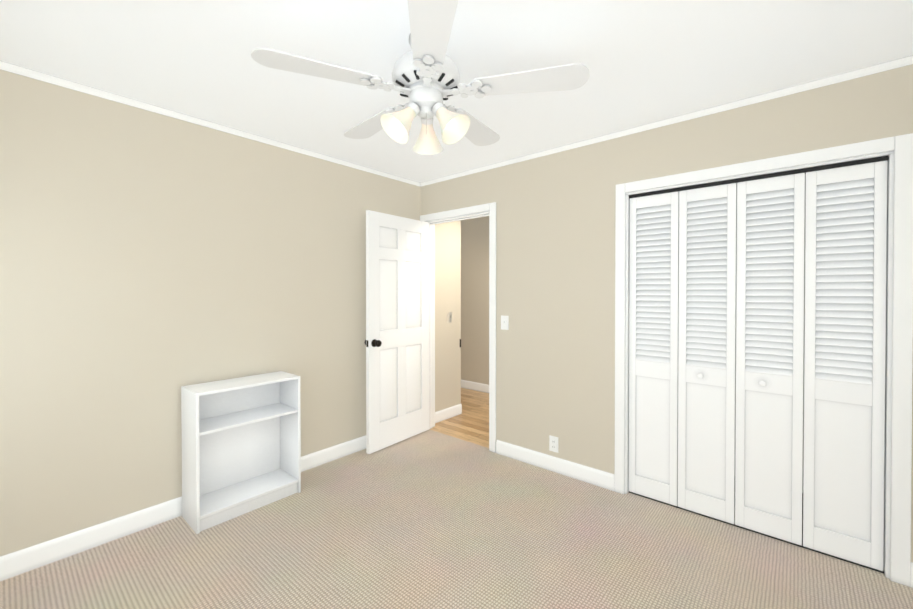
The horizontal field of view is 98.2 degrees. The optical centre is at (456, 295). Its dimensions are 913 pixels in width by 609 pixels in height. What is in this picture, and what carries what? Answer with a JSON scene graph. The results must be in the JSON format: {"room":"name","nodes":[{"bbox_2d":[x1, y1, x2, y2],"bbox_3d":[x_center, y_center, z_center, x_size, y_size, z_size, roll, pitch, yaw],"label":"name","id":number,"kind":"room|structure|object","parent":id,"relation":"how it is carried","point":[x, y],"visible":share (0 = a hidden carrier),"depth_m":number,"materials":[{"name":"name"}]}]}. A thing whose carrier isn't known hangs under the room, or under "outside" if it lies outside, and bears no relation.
{"room":"empty bedroom","nodes":[
{"label":"empty bedroom","id":0,"kind":"room"},
{"bbox_2d":[0,70,460,555],"bbox_3d":[-1.333,0.114,2.880,0.120,2.425,4.090,0,1,41],"label":"wall","id":1,"kind":"structure","parent":0,"point":[151,263],"depth_m":2.28,"materials":[{"name":"beige paint"}]},
{"bbox_2d":[0,435,365,580],"bbox_3d":[-1.434,1.274,2.669,0.016,0.110,3.320,0,1,41],"label":"baseboard","id":2,"kind":"structure","parent":1,"relation":"attached to","point":[16,563],"depth_m":2.13,"materials":[{"name":"white paint"}]},
{"bbox_2d":[0,60,419,186],"bbox_3d":[-1.436,-1.081,2.635,0.030,0.031,3.240,0,1,41],"label":"crown molding","id":3,"kind":"structure","parent":1,"relation":"attached to","point":[5,66],"depth_m":2.35,"materials":[{"name":"white paint"}]},
{"bbox_2d":[435,404,461,422],"bbox_3d":[-0.106,1.259,4.211,0.016,0.110,0.470,0,1,41],"label":"baseboard","id":4,"kind":"structure","parent":1,"relation":"attached to","point":[447,413],"depth_m":4.22,"materials":[{"name":"white paint"}]},
{"bbox_2d":[0,429,912,608],"bbox_3d":[0.079,1.365,1.795,3.690,0.064,4.270,0,1,41],"label":"floor carpet","id":5,"kind":"object","parent":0,"point":[429,519],"visible":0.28,"depth_m":2.02,"materials":[{"name":"beige carpet"}]},
{"bbox_2d":[181,371,300,533],"bbox_3d":[-1.352,0.937,2.520,0.270,0.787,0.611,0,1,41],"label":"bookshelf","id":6,"kind":"object","parent":5,"relation":"on","point":[241,445],"visible":0.98,"depth_m":2.55,"materials":[{"name":"white laminate"}]},
{"bbox_2d":[0,0,912,181],"bbox_3d":[-0.244,-1.136,2.624,5.290,0.080,5.140,0,1,41],"label":"ceiling","id":7,"kind":"structure","parent":0,"point":[646,61],"depth_m":1.78,"materials":[{"name":"white paint"}]},
{"bbox_2d":[251,0,589,154],"bbox_3d":[-0.139,-0.858,1.711,1.243,0.459,1.256,0,1,41],"label":"ceiling fan","id":8,"kind":"object","parent":7,"relation":"hanging from","point":[425,77],"visible":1,"depth_m":1.58,"materials":[{"name":"white"}]},
{"bbox_2d":[430,388,488,447],"bbox_3d":[0.287,1.343,4.500,3.675,0.058,1.640,0,1,41],"label":"floor","id":9,"kind":"structure","parent":0,"point":[470,423],"depth_m":4.10,"materials":[{"name":"brown wood"}]},
{"bbox_2d":[461,216,488,384],"bbox_3d":[0.580,0.092,5.239,3.140,2.425,0.120,0,1,41],"label":"wall","id":10,"kind":"structure","parent":0,"point":[474,299],"depth_m":5.44,"materials":[{"name":"beige paint"}]},
{"bbox_2d":[461,380,488,392],"bbox_3d":[0.536,1.250,5.198,2.900,0.110,0.016,0,1,41],"label":"baseboard","id":11,"kind":"structure","parent":10,"relation":"attached to","point":[465,384],"depth_m":5.43,"materials":[{"name":"white paint"}]},
{"bbox_2d":[420,64,912,561],"bbox_3d":[1.034,0.115,2.801,3.570,2.425,0.120,0,1,41],"label":"wall","id":12,"kind":"structure","parent":0,"point":[555,286],"depth_m":2.83,"materials":[{"name":"beige paint"}]},
{"bbox_2d":[364,210,429,453],"bbox_3d":[-0.503,0.301,3.565,0.173,2.015,0.764,0,1,38],"label":"door","id":13,"kind":"structure","parent":12,"relation":"in","point":[397,342],"depth_m":3.51,"materials":[{"name":"white paint"}]},
{"bbox_2d":[420,202,495,452],"bbox_3d":[0.031,0.266,3.667,0.910,2.106,0.154,0,1,41],"label":"door frame","id":14,"kind":"structure","parent":12,"relation":"attached to","point":[476,211],"depth_m":3.37,"materials":[{"name":"white paint"}]},
{"bbox_2d":[501,315,508,329],"bbox_3d":[0.395,0.223,3.263,0.072,0.116,0.016,0,1,41],"label":"switch plate","id":15,"kind":"object","parent":12,"relation":"attached to","point":[504,322],"visible":1,"depth_m":3.26,"materials":[{"name":"white plastic"}]},
{"bbox_2d":[549,435,557,452],"bbox_3d":[0.735,1.121,2.984,0.072,0.116,0.010,0,1,41],"label":"wall outlet plate","id":16,"kind":"object","parent":12,"relation":"attached to","point":[553,443],"visible":1,"depth_m":2.98,"materials":[{"name":"white plastic"}]},
{"bbox_2d":[496,440,613,490],"bbox_3d":[0.707,1.271,3.004,0.974,0.110,0.016,0,1,41],"label":"baseboard","id":17,"kind":"structure","parent":12,"relation":"attached to","point":[600,478],"depth_m":2.95,"materials":[{"name":"white paint"}]},
{"bbox_2d":[420,55,912,186],"bbox_3d":[0.940,-1.082,2.773,3.450,0.031,0.030,0,1,41],"label":"crown molding","id":18,"kind":"structure","parent":12,"relation":"attached to","point":[799,88],"depth_m":2.30,"materials":[{"name":"white paint"}]},
{"bbox_2d":[629,160,886,570],"bbox_3d":[1.601,0.335,2.266,1.172,1.966,0.060,0,1,41],"label":"bifold closet doors","id":19,"kind":"structure","parent":12,"relation":"in","point":[707,338],"depth_m":2.18,"materials":[{"name":"white paint"}]},
{"bbox_2d":[614,133,912,586],"bbox_3d":[1.620,0.294,2.288,1.332,2.076,0.140,0,1,41],"label":"trim","id":20,"kind":"structure","parent":12,"relation":"attached to","point":[896,152],"depth_m":1.86,"materials":[{"name":"white paint"}]}
]}

